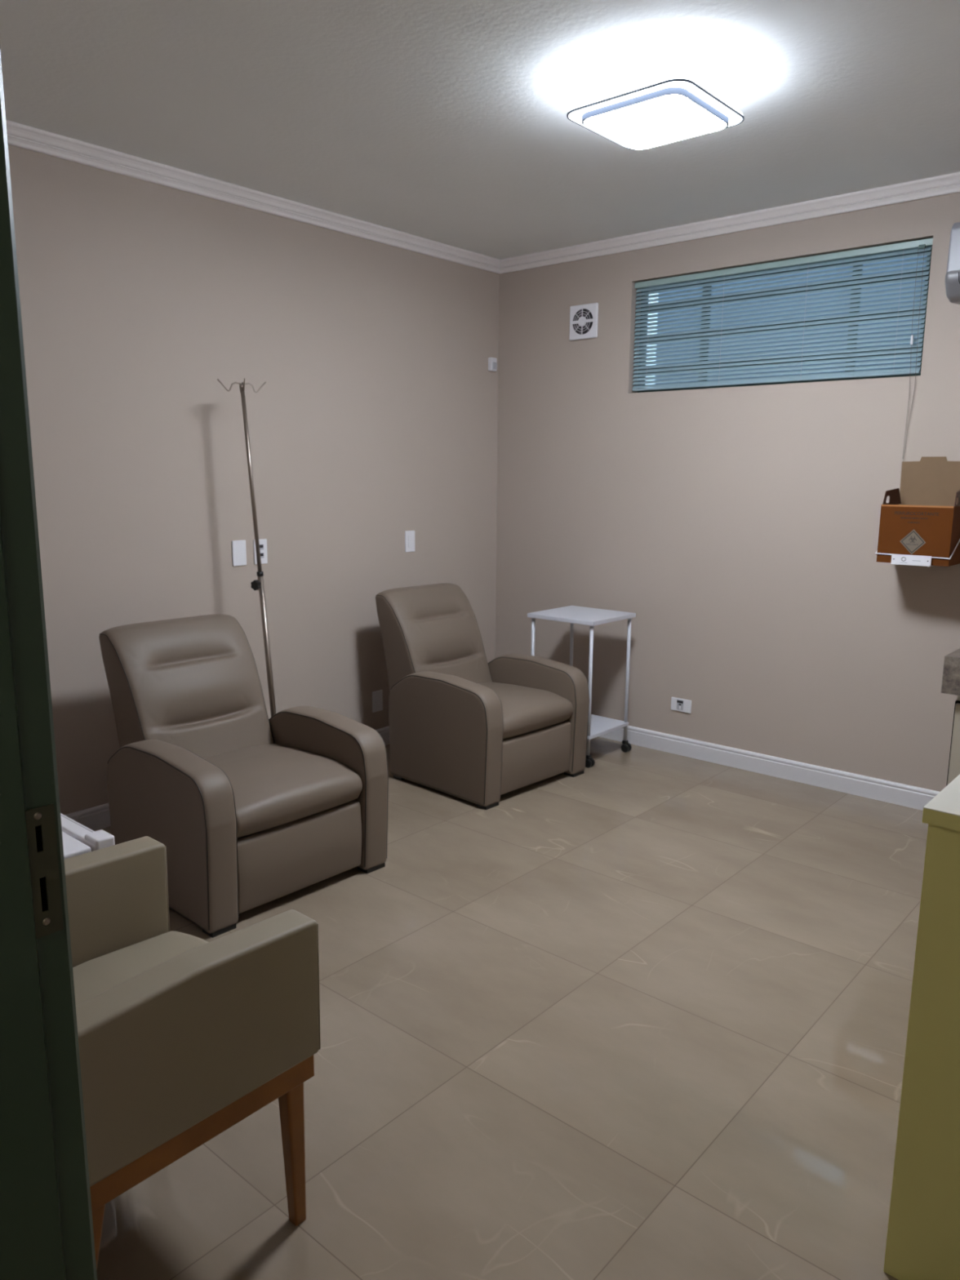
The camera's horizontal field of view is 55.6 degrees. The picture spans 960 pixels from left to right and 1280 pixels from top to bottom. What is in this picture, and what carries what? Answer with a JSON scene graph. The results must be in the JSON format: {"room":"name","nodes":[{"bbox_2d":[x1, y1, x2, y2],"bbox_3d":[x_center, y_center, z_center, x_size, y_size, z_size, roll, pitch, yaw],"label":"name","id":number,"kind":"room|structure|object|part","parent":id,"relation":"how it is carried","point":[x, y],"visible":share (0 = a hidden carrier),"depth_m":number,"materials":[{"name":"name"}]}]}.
{"room":"infusion room","nodes":[
{"label":"infusion room","id":0,"kind":"room"},
{"bbox_2d":[8,144,499,814],"bbox_3d":[-1.237,-0.637,4.200,0.150,2.735,4.315,9,13,40],"label":"wall","id":1,"kind":"structure","parent":0,"point":[374,419],"depth_m":4.17,"materials":[{"name":"paint"}]},
{"bbox_2d":[64,725,390,831],"bbox_3d":[-1.200,0.673,4.362,0.016,0.100,3.965,9,13,40],"label":"baseboard","id":2,"kind":"structure","parent":1,"relation":"attached to","point":[98,817],"depth_m":3.87,"materials":[{"name":"grey"}]},
{"bbox_2d":[231,540,246,566],"bbox_3d":[-1.125,-0.406,4.251,0.008,0.118,0.074,9,13,40],"label":"wall plate","id":3,"kind":"object","parent":1,"relation":"attached to","point":[238,547],"visible":1,"depth_m":4.25,"materials":[{"name":"white plastic"}]},
{"bbox_2d":[5,120,500,274],"bbox_3d":[-1.170,-1.934,3.881,0.043,0.068,3.965,9,13,40],"label":"trim","id":4,"kind":"structure","parent":1,"relation":"attached to","point":[20,135],"depth_m":3.94,"materials":[{"name":"white paint"}]},
{"bbox_2d":[253,538,267,564],"bbox_3d":[-1.046,-0.421,4.338,0.011,0.118,0.074,9,13,40],"label":"outlet","id":5,"kind":"object","parent":1,"relation":"attached to","point":[263,542],"visible":0.71,"depth_m":4.34,"materials":[{"name":"white plastic"}]},
{"bbox_2d":[372,689,382,712],"bbox_3d":[-0.567,0.339,5.043,0.012,0.118,0.074,9,13,40],"label":"wall socket","id":6,"kind":"object","parent":1,"relation":"attached to","point":[377,695],"visible":1,"depth_m":5.04,"materials":[{"name":"white plastic"}]},
{"bbox_2d":[374,697,381,704],"bbox_3d":[-0.565,0.339,5.041,0.005,0.028,0.044,9,13,40],"label":"socket","id":7,"kind":"object","parent":6,"relation":"attached to","point":[377,700],"depth_m":5.04,"materials":[{"name":"white plastic"}]},
{"bbox_2d":[404,530,414,551],"bbox_3d":[-0.390,-0.551,5.081,0.011,0.118,0.074,9,13,40],"label":"wall switch","id":8,"kind":"object","parent":1,"relation":"attached to","point":[409,535],"visible":1,"depth_m":5.07,"materials":[{"name":"white plastic"}]},
{"bbox_2d":[488,357,497,371],"bbox_3d":[0.077,-1.636,5.402,0.036,0.076,0.052,9,13,40],"label":"sensor","id":9,"kind":"object","parent":1,"relation":"attached to","point":[492,362],"visible":1,"depth_m":5.39,"materials":[{"name":"white plastic"}]},
{"bbox_2d":[0,0,959,259],"bbox_3d":[0.287,-1.786,2.655,4.160,0.100,4.315,9,13,40],"label":"ceiling","id":10,"kind":"structure","parent":0,"point":[446,122],"depth_m":3.04,"materials":[{"name":"paint"}]},
{"bbox_2d":[566,44,744,150],"bbox_3d":[0.561,-1.712,2.896,0.437,0.128,0.437,9,13,40],"label":"ceiling light","id":11,"kind":"object","parent":10,"relation":"attached to","point":[669,94],"visible":1,"depth_m":2.80,"materials":[{"name":"white plastic"}]},
{"bbox_3d":[0.560,-1.667,2.904,0.437,0.005,0.437,9,13,40],"label":"rim trim","id":12,"kind":"part","parent":11,"relation":"part of","materials":[{"name":"blue"}]},
{"bbox_2d":[582,87,728,150],"bbox_3d":[0.560,-1.657,2.906,0.363,0.018,0.363,9,13,40],"label":"diffuser","id":13,"kind":"object","parent":11,"relation":"attached to","point":[659,116],"depth_m":2.86,"materials":[{"name":"white plastic"}]},
{"bbox_2d":[94,736,928,1279],"bbox_3d":[-0.319,1.119,2.496,4.160,0.100,6.100,9,13,40],"label":"floor","id":14,"kind":"structure","parent":0,"point":[643,1013],"depth_m":2.41,"materials":[{"name":"tile"}]},
{"bbox_2d":[60,813,115,858],"bbox_3d":[-1.247,0.790,2.230,0.481,0.629,0.532,9,13,40],"label":"cart","id":15,"kind":"object","parent":14,"relation":"on","point":[78,839],"visible":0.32,"depth_m":2.21,"materials":[{"name":"white plastic"}]},
{"bbox_3d":[-1.092,0.750,2.406,0.476,0.588,0.048,9,13,40],"label":"door","id":16,"kind":"part","parent":15,"relation":"part of","materials":[{"name":"white plastic"}]},
{"bbox_2d":[64,835,320,1270],"bbox_3d":[-0.732,0.788,1.784,0.630,0.800,0.643,9,13,40],"label":"armchair","id":17,"kind":"object","parent":14,"relation":"on","point":[183,1037],"visible":0.75,"depth_m":1.63,"materials":[{"name":"beige leather"}]},
{"bbox_3d":[-0.655,1.076,1.502,0.041,0.335,0.089,9,13,40],"label":"leg","id":18,"kind":"part","parent":17,"relation":"part of","materials":[{"name":"brown wood"}]},
{"bbox_3d":[-0.946,0.636,1.932,0.080,0.287,0.584,9,13,40],"label":"armrest","id":19,"kind":"part","parent":17,"relation":"part of","materials":[{"name":"beige leather"}]},
{"bbox_3d":[-0.701,0.764,1.816,0.468,0.107,0.549,9,13,40],"label":"seat","id":20,"kind":"part","parent":17,"relation":"part of","materials":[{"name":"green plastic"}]},
{"bbox_3d":[-0.531,0.703,1.577,0.080,0.287,0.584,9,13,40],"label":"armrest","id":21,"kind":"part","parent":17,"relation":"part of","materials":[{"name":"beige leather"}]},
{"bbox_3d":[-0.740,0.838,1.784,0.606,0.051,0.562,9,13,40],"label":"frame","id":22,"kind":"part","parent":17,"relation":"part of","materials":[{"name":"brown wood"}]},
{"bbox_3d":[-0.374,1.020,1.821,0.041,0.335,0.044,9,13,40],"label":"leg","id":23,"kind":"part","parent":17,"relation":"part of","materials":[{"name":"brown wood"}]},
{"bbox_2d":[98,613,388,937],"bbox_3d":[-0.940,0.421,3.461,0.904,0.921,0.784,10,14,41],"label":"recliner","id":24,"kind":"object","parent":14,"relation":"on","point":[249,810],"visible":0.98,"depth_m":3.35,"materials":[{"name":"brown leather"}]},
{"bbox_3d":[-1.083,0.643,3.176,0.685,0.555,0.118,10,14,41],"label":"armrest","id":25,"kind":"part","parent":24,"relation":"part of","materials":[{"name":"brown leather"}]},
{"bbox_3d":[-1.137,0.211,3.607,0.367,0.564,0.571,10,14,41],"label":"backrest","id":26,"kind":"part","parent":24,"relation":"part of","materials":[{"name":"leather"}]},
{"bbox_2d":[203,743,362,837],"bbox_3d":[-0.841,0.525,3.389,0.628,0.143,0.546,10,14,41],"label":"seat cushion","id":27,"kind":"object","parent":24,"relation":"on","point":[277,788],"depth_m":3.28,"materials":[{"name":"brown leather"}]},
{"bbox_3d":[-0.636,0.558,3.662,0.685,0.555,0.118,10,14,41],"label":"armrest","id":28,"kind":"part","parent":24,"relation":"part of","materials":[{"name":"brown leather"}]},
{"bbox_2d":[217,377,275,717],"bbox_3d":[-0.958,-0.182,4.061,0.287,1.892,0.287,9,13,40],"label":"pole","id":29,"kind":"object","parent":14,"relation":"on","point":[256,584],"visible":0.54,"depth_m":4.03,"materials":[{"name":"silver metal"}]},
{"bbox_3d":[-0.992,-0.243,4.028,0.041,0.046,0.023,6,11,26],"label":"knob","id":30,"kind":"part","parent":29,"relation":"part of","materials":[{"name":"black plastic"}]},
{"bbox_2d":[375,582,589,809],"bbox_3d":[-0.029,0.219,4.611,0.904,0.921,0.757,10,14,43],"label":"recliner","id":31,"kind":"object","parent":14,"relation":"on","point":[464,726],"visible":1,"depth_m":4.45,"materials":[{"name":"brown leather"}]},
{"bbox_3d":[-0.222,0.009,4.762,0.367,0.564,0.551,10,14,43],"label":"backrest","id":32,"kind":"part","parent":31,"relation":"part of","materials":[{"name":"leather"}]},
{"bbox_3d":[-0.174,0.439,4.338,0.685,0.555,0.114,10,14,43],"label":"armrest","id":33,"kind":"part","parent":31,"relation":"part of","materials":[{"name":"leather"}]},
{"bbox_2d":[477,681,573,738],"bbox_3d":[0.067,0.324,4.536,0.628,0.143,0.527,10,14,43],"label":"seat cushion","id":34,"kind":"object","parent":31,"relation":"on","point":[528,709],"depth_m":4.40,"materials":[{"name":"brown leather"}]},
{"bbox_3d":[0.271,0.360,4.795,0.685,0.555,0.114,10,14,43],"label":"armrest","id":35,"kind":"part","parent":31,"relation":"part of","materials":[{"name":"leather"}]},
{"bbox_2d":[527,605,635,768],"bbox_3d":[0.547,0.237,4.951,0.432,0.774,0.409,9,13,40],"label":"rolling cart","id":36,"kind":"object","parent":14,"relation":"on","point":[597,726],"visible":0.52,"depth_m":4.88,"materials":[{"name":"white painted metal"},{"name":"black plastic"}]},
{"bbox_3d":[0.284,0.217,4.937,0.018,0.690,0.018,9,13,40],"label":"leg","id":37,"kind":"part","parent":36,"relation":"part of","materials":[{"name":"grey metal"}]},
{"bbox_3d":[0.520,0.170,5.205,0.018,0.690,0.018,9,13,40],"label":"leg","id":38,"kind":"part","parent":36,"relation":"part of","materials":[{"name":"grey metal"}]},
{"bbox_2d":[527,605,635,626],"bbox_3d":[0.547,-0.134,4.886,0.424,0.022,0.409,9,13,40],"label":"shelf","id":39,"kind":"object","parent":36,"relation":"attached to","point":[589,616],"depth_m":4.83,"materials":[{"name":"grey"}]},
{"bbox_3d":[0.568,0.263,4.694,0.018,0.690,0.018,9,13,40],"label":"leg","id":40,"kind":"part","parent":36,"relation":"part of","materials":[{"name":"grey metal"}]},
{"bbox_2d":[586,714,628,739],"bbox_3d":[0.542,0.461,4.994,0.400,0.018,0.385,9,13,40],"label":"shelf","id":41,"kind":"object","parent":36,"relation":"attached to","point":[600,725],"depth_m":4.95,"materials":[{"name":"grey metal"}]},
{"bbox_3d":[0.804,0.216,4.963,0.018,0.690,0.018,9,13,40],"label":"leg","id":42,"kind":"part","parent":36,"relation":"part of","materials":[{"name":"grey metal"}]},
{"bbox_2d":[883,774,959,1279],"bbox_3d":[1.445,0.700,1.971,0.613,0.938,1.366,9,13,40],"label":"base cabinet","id":43,"kind":"object","parent":14,"relation":"on","point":[923,1236],"visible":1,"depth_m":1.64,"materials":[{"name":"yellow laminate"}]},
{"bbox_2d":[946,695,959,786],"bbox_3d":[2.390,0.516,3.382,1.047,0.811,0.632,9,13,40],"label":"base cabinet","id":44,"kind":"object","parent":14,"relation":"on","point":[953,771],"visible":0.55,"depth_m":3.46,"materials":[{"name":"beige laminate"}]},
{"bbox_2d":[941,648,959,695],"bbox_3d":[2.372,0.152,3.320,1.089,0.142,0.687,9,13,40],"label":"countertop","id":45,"kind":"structure","parent":44,"relation":"on","point":[950,685],"depth_m":3.40,"materials":[{"name":"grey stone"}]},
{"bbox_2d":[495,192,959,791],"bbox_3d":[1.607,-0.655,4.415,3.860,2.735,0.140,9,13,40],"label":"wall","id":46,"kind":"structure","parent":0,"point":[739,526],"depth_m":4.62,"materials":[{"name":"paint"}]},
{"bbox_2d":[568,302,598,340],"bbox_3d":[0.569,-1.757,5.024,0.183,0.183,0.028,9,13,40],"label":"exhaust fan","id":47,"kind":"object","parent":46,"relation":"attached to","point":[584,318],"visible":1,"depth_m":5.01,"materials":[{"name":"white plastic"}]},
{"bbox_2d":[571,307,592,334],"bbox_3d":[0.564,-1.756,5.017,0.140,0.140,0.011,9,13,40],"label":"grille","id":48,"kind":"object","parent":47,"relation":"attached to","point":[581,317],"depth_m":5.02,"materials":[{"name":"white plastic"}]},
{"bbox_2d":[671,697,691,713],"bbox_3d":[1.091,0.354,4.942,0.120,0.072,0.014,9,13,40],"label":"outlet","id":49,"kind":"object","parent":46,"relation":"attached to","point":[677,704],"visible":1,"depth_m":4.94,"materials":[{"name":"white plastic"}]},
{"bbox_2d":[499,172,959,274],"bbox_3d":[1.556,-1.955,4.109,3.860,0.068,0.043,9,13,40],"label":"trim","id":50,"kind":"structure","parent":46,"relation":"attached to","point":[948,184],"depth_m":4.34,"materials":[{"name":"white paint"}]},
{"bbox_2d":[599,725,939,810],"bbox_3d":[1.115,0.582,4.959,2.720,0.100,0.016,9,13,40],"label":"baseboard","id":51,"kind":"structure","parent":46,"relation":"attached to","point":[902,794],"depth_m":4.60,"materials":[{"name":"grey"}]},
{"bbox_2d":[637,246,932,392],"bbox_3d":[1.435,-1.538,4.470,1.480,0.574,0.043,9,13,40],"label":"window","id":52,"kind":"structure","parent":46,"relation":"in","point":[927,284],"depth_m":4.38,"materials":[{"name":"teal paint"}]},
{"bbox_2d":[632,237,933,458],"bbox_3d":[1.372,-1.348,4.430,1.470,0.924,0.053,9,13,40],"label":"blind","id":53,"kind":"object","parent":52,"relation":"attached to","point":[922,245],"visible":0.99,"depth_m":4.33,"materials":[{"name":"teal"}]},
{"bbox_3d":[0.889,-1.604,4.811,0.001,0.535,0.002,5,11,25],"label":"ladder cord","id":54,"kind":"part","parent":53,"relation":"part of","materials":[{"name":"white fabric"}]},
{"bbox_3d":[1.206,-1.552,4.540,0.002,0.535,0.001,0,10,-4],"label":"ladder cord","id":55,"kind":"part","parent":53,"relation":"part of","materials":[{"name":"fabric"}]},
{"bbox_3d":[1.379,-1.263,4.456,1.456,0.012,0.022,9,13,40],"label":"rail","id":56,"kind":"part","parent":53,"relation":"part of","materials":[{"name":"blue"}]},
{"bbox_3d":[1.523,-1.501,4.269,0.002,0.535,0.001,0,10,-4],"label":"ladder cord","id":57,"kind":"part","parent":53,"relation":"part of","materials":[{"name":"blue fabric"}]},
{"bbox_3d":[1.840,-1.450,3.998,0.001,0.535,0.002,5,11,25],"label":"ladder cord","id":58,"kind":"part","parent":53,"relation":"part of","materials":[{"name":"fabric"}]},
{"bbox_3d":[1.883,-1.309,3.968,0.012,0.040,0.011,9,13,40],"label":"cord knob","id":59,"kind":"part","parent":53,"relation":"part of","materials":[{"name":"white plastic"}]},
{"bbox_3d":[1.891,-1.248,3.969,0.044,0.900,0.022,9,13,40],"label":"pull cord","id":60,"kind":"part","parent":53,"relation":"part of","materials":[{"name":"white fabric"}]},
{"bbox_2d":[875,538,959,567],"bbox_3d":[1.905,-0.413,3.932,0.303,0.174,0.244,9,13,40],"label":"holder","id":61,"kind":"object","parent":46,"relation":"attached to","point":[897,559],"visible":0.92,"depth_m":3.85,"materials":[{"name":"white plastic"}]},
{"bbox_3d":[1.826,-0.338,3.855,0.158,0.043,0.003,9,13,40],"label":"plate","id":62,"kind":"part","parent":61,"relation":"part of","materials":[{"name":"white plastic"}]},
{"bbox_2d":[876,456,959,566],"bbox_3d":[1.904,-0.558,3.903,0.288,0.452,0.220,9,13,40],"label":"box","id":63,"kind":"object","parent":61,"relation":"on","point":[921,517],"visible":1,"depth_m":3.90,"materials":[{"name":"brown cardboard"}]},
{"bbox_3d":[1.805,-0.628,3.980,0.194,0.070,0.003,-9,14,-43],"label":"handle","id":64,"kind":"part","parent":63,"relation":"part of","materials":[{"name":"brown cardboard"}]},
{"bbox_3d":[2.005,-0.596,3.809,0.003,0.070,0.194,8,13,35],"label":"handle","id":65,"kind":"part","parent":63,"relation":"part of","materials":[{"name":"brown cardboard"}]},
{"bbox_2d":[945,222,959,304],"bbox_3d":[2.240,-1.488,3.469,0.808,0.299,0.211,9,13,40],"label":"air conditioner","id":66,"kind":"object","parent":46,"relation":"attached to","point":[952,276],"visible":1,"depth_m":3.64,"materials":[{"name":"grey plastic"}]},
{"bbox_3d":[-1.090,-0.121,1.359,3.860,2.735,0.150,9,13,40],"label":"wall","id":67,"kind":"structure","parent":0,"visible":0},
{"bbox_2d":[0,50,97,1279],"bbox_3d":[-0.145,0.322,0.594,1.014,2.150,0.167,9,13,40],"label":"door","id":68,"kind":"structure","parent":67,"relation":"in","point":[46,1233],"depth_m":0.91,"materials":[{"name":"green paint"}]},
{"bbox_3d":[-0.442,0.234,0.920,0.002,0.136,0.031,9,13,40],"label":"strike plate","id":69,"kind":"part","parent":68,"relation":"part of","materials":[{"name":"grey paint"}]},
{"label":"outside","id":70,"kind":"structure","parent":0,"visible":0},
{"bbox_2d":[654,255,927,387],"bbox_3d":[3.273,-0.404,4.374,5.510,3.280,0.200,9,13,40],"label":"window pane","id":71,"kind":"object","parent":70,"point":[925,255],"depth_m":5.27,"materials":[{"name":"glass"}]}
]}

